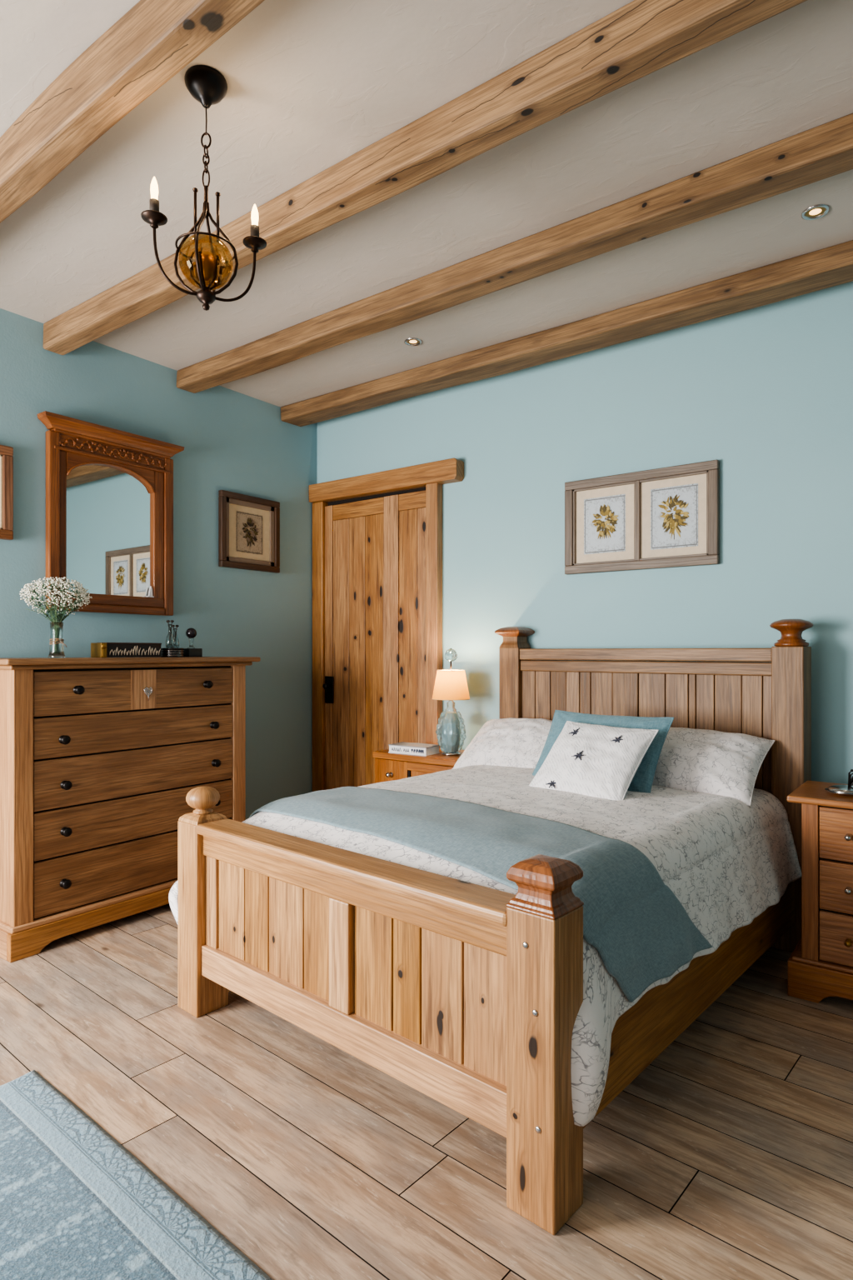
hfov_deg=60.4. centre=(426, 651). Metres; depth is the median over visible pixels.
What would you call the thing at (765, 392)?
wall
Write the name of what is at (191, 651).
ornament
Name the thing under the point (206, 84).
chandelier
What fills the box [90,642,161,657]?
decorative box
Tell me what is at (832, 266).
ceiling beam
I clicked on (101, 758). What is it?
dresser
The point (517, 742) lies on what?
pillow
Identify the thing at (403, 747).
book
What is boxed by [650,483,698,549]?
print
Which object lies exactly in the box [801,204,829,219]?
recessed light
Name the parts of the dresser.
panel, knob, knob, knob, knob, knob, plinth moulding, moulding, drawer, drawer, drawer, drawer, drawer, inlay panel, key plate, knob, knob, knob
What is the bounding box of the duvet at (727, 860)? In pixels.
[168,764,801,1126]
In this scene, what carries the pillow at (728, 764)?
on the duvet at (727, 860)
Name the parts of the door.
knob, latch plate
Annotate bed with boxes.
[177,619,814,1234]
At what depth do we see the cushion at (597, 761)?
2.84 m
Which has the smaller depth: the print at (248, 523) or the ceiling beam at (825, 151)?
the ceiling beam at (825, 151)
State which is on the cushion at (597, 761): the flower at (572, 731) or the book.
the flower at (572, 731)
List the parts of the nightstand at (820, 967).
plinth moulding, drawer, drawer, drawer, knob, knob, knob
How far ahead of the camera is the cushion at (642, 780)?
3.01 m
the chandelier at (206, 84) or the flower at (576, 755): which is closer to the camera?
the chandelier at (206, 84)
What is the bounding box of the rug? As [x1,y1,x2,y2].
[0,1070,272,1279]
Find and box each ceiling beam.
[0,0,264,223]
[43,0,807,354]
[176,113,852,393]
[280,240,852,426]
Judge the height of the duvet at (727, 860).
0.529 m
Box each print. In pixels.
[235,510,262,554]
[584,494,625,554]
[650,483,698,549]
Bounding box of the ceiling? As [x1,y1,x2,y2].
[0,0,852,407]
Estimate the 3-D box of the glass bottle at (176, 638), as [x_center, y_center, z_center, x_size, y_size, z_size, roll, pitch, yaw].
[-1.351,-0.082,3.938,0.045,0.124,0.045,0,0,-14]
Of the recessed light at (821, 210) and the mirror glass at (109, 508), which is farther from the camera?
the mirror glass at (109, 508)
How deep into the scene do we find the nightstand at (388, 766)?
4.09 m
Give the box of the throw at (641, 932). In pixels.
[249,786,713,1002]
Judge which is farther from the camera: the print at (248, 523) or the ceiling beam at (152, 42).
the print at (248, 523)
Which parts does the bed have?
foot post, rail, rail, footboard panel, cap rail, head post, foot post, head cap rail, head rail, headboard panel, rail, head post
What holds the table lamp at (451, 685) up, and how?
on the nightstand at (388, 766)
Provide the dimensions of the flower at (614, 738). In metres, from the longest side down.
0.050 x 0.050 x 0.009 m
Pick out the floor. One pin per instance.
(729, 1156)
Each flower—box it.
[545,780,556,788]
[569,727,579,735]
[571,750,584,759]
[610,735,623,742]
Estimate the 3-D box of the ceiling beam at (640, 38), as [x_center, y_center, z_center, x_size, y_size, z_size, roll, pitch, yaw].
[0.578,-1.524,1.795,5.996,0.131,0.112,0,0,37]
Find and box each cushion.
[529,720,659,800]
[532,710,674,793]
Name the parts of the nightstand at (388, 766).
knob, door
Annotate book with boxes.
[388,741,439,755]
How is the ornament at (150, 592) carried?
on the wall mirror at (109, 492)
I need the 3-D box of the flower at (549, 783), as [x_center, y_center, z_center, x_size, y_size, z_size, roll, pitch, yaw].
[0.490,0.511,2.862,0.050,0.009,0.050,2,42,43]
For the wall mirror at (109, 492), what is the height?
0.942 m
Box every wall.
[0,308,317,819]
[317,281,852,784]
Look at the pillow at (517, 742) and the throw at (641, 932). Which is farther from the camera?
the pillow at (517, 742)
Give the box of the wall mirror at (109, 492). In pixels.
[37,410,184,615]
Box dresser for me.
[0,656,260,962]
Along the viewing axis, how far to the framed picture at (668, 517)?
3.65 m
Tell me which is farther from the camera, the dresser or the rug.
the dresser
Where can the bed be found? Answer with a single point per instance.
(469, 996)
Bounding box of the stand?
[160,647,184,657]
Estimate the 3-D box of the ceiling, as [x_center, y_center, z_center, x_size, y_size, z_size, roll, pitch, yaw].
[-0.154,-1.650,0.806,6.250,0.120,6.310,0,0,37]
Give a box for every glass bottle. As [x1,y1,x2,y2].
[165,620,174,647]
[172,625,179,647]
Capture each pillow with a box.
[452,718,552,769]
[652,727,774,806]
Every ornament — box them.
[145,586,154,597]
[183,627,202,656]
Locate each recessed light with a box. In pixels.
[404,337,422,345]
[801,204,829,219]
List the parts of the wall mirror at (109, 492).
crown, rail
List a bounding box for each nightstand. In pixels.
[372,748,464,783]
[787,780,852,1003]
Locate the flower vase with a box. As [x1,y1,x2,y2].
[20,576,92,658]
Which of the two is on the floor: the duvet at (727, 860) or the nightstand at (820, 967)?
the nightstand at (820, 967)
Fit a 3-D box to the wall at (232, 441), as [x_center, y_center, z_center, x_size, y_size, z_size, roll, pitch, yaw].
[-2.648,-0.140,2.589,0.120,2.900,6.190,0,0,37]
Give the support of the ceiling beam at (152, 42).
attached to the ceiling
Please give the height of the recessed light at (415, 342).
0.027 m
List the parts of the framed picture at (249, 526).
frame, frame, frame, frame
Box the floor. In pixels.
[0,903,852,1279]
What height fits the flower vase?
0.375 m
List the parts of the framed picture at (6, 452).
frame, frame, frame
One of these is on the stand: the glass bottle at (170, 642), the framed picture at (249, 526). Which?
the glass bottle at (170, 642)
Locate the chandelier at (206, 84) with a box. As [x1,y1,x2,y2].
[140,65,266,310]
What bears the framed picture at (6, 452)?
attached to the wall at (232, 441)
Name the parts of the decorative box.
lid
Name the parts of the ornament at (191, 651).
glass stem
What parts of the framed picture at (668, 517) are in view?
frame, frame, frame, frame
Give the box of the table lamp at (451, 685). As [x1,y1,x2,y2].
[431,648,469,755]
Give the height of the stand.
0.049 m
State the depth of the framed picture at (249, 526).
4.53 m
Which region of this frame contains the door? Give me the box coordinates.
[309,457,464,791]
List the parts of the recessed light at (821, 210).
bulb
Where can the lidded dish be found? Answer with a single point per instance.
(845, 790)
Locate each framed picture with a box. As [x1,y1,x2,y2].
[0,445,13,539]
[218,490,279,573]
[565,459,719,574]
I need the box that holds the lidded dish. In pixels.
[825,769,852,795]
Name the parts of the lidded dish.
dish, lid, handle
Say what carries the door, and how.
in the wall at (765, 392)
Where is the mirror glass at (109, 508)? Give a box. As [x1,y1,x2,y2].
[66,464,151,596]

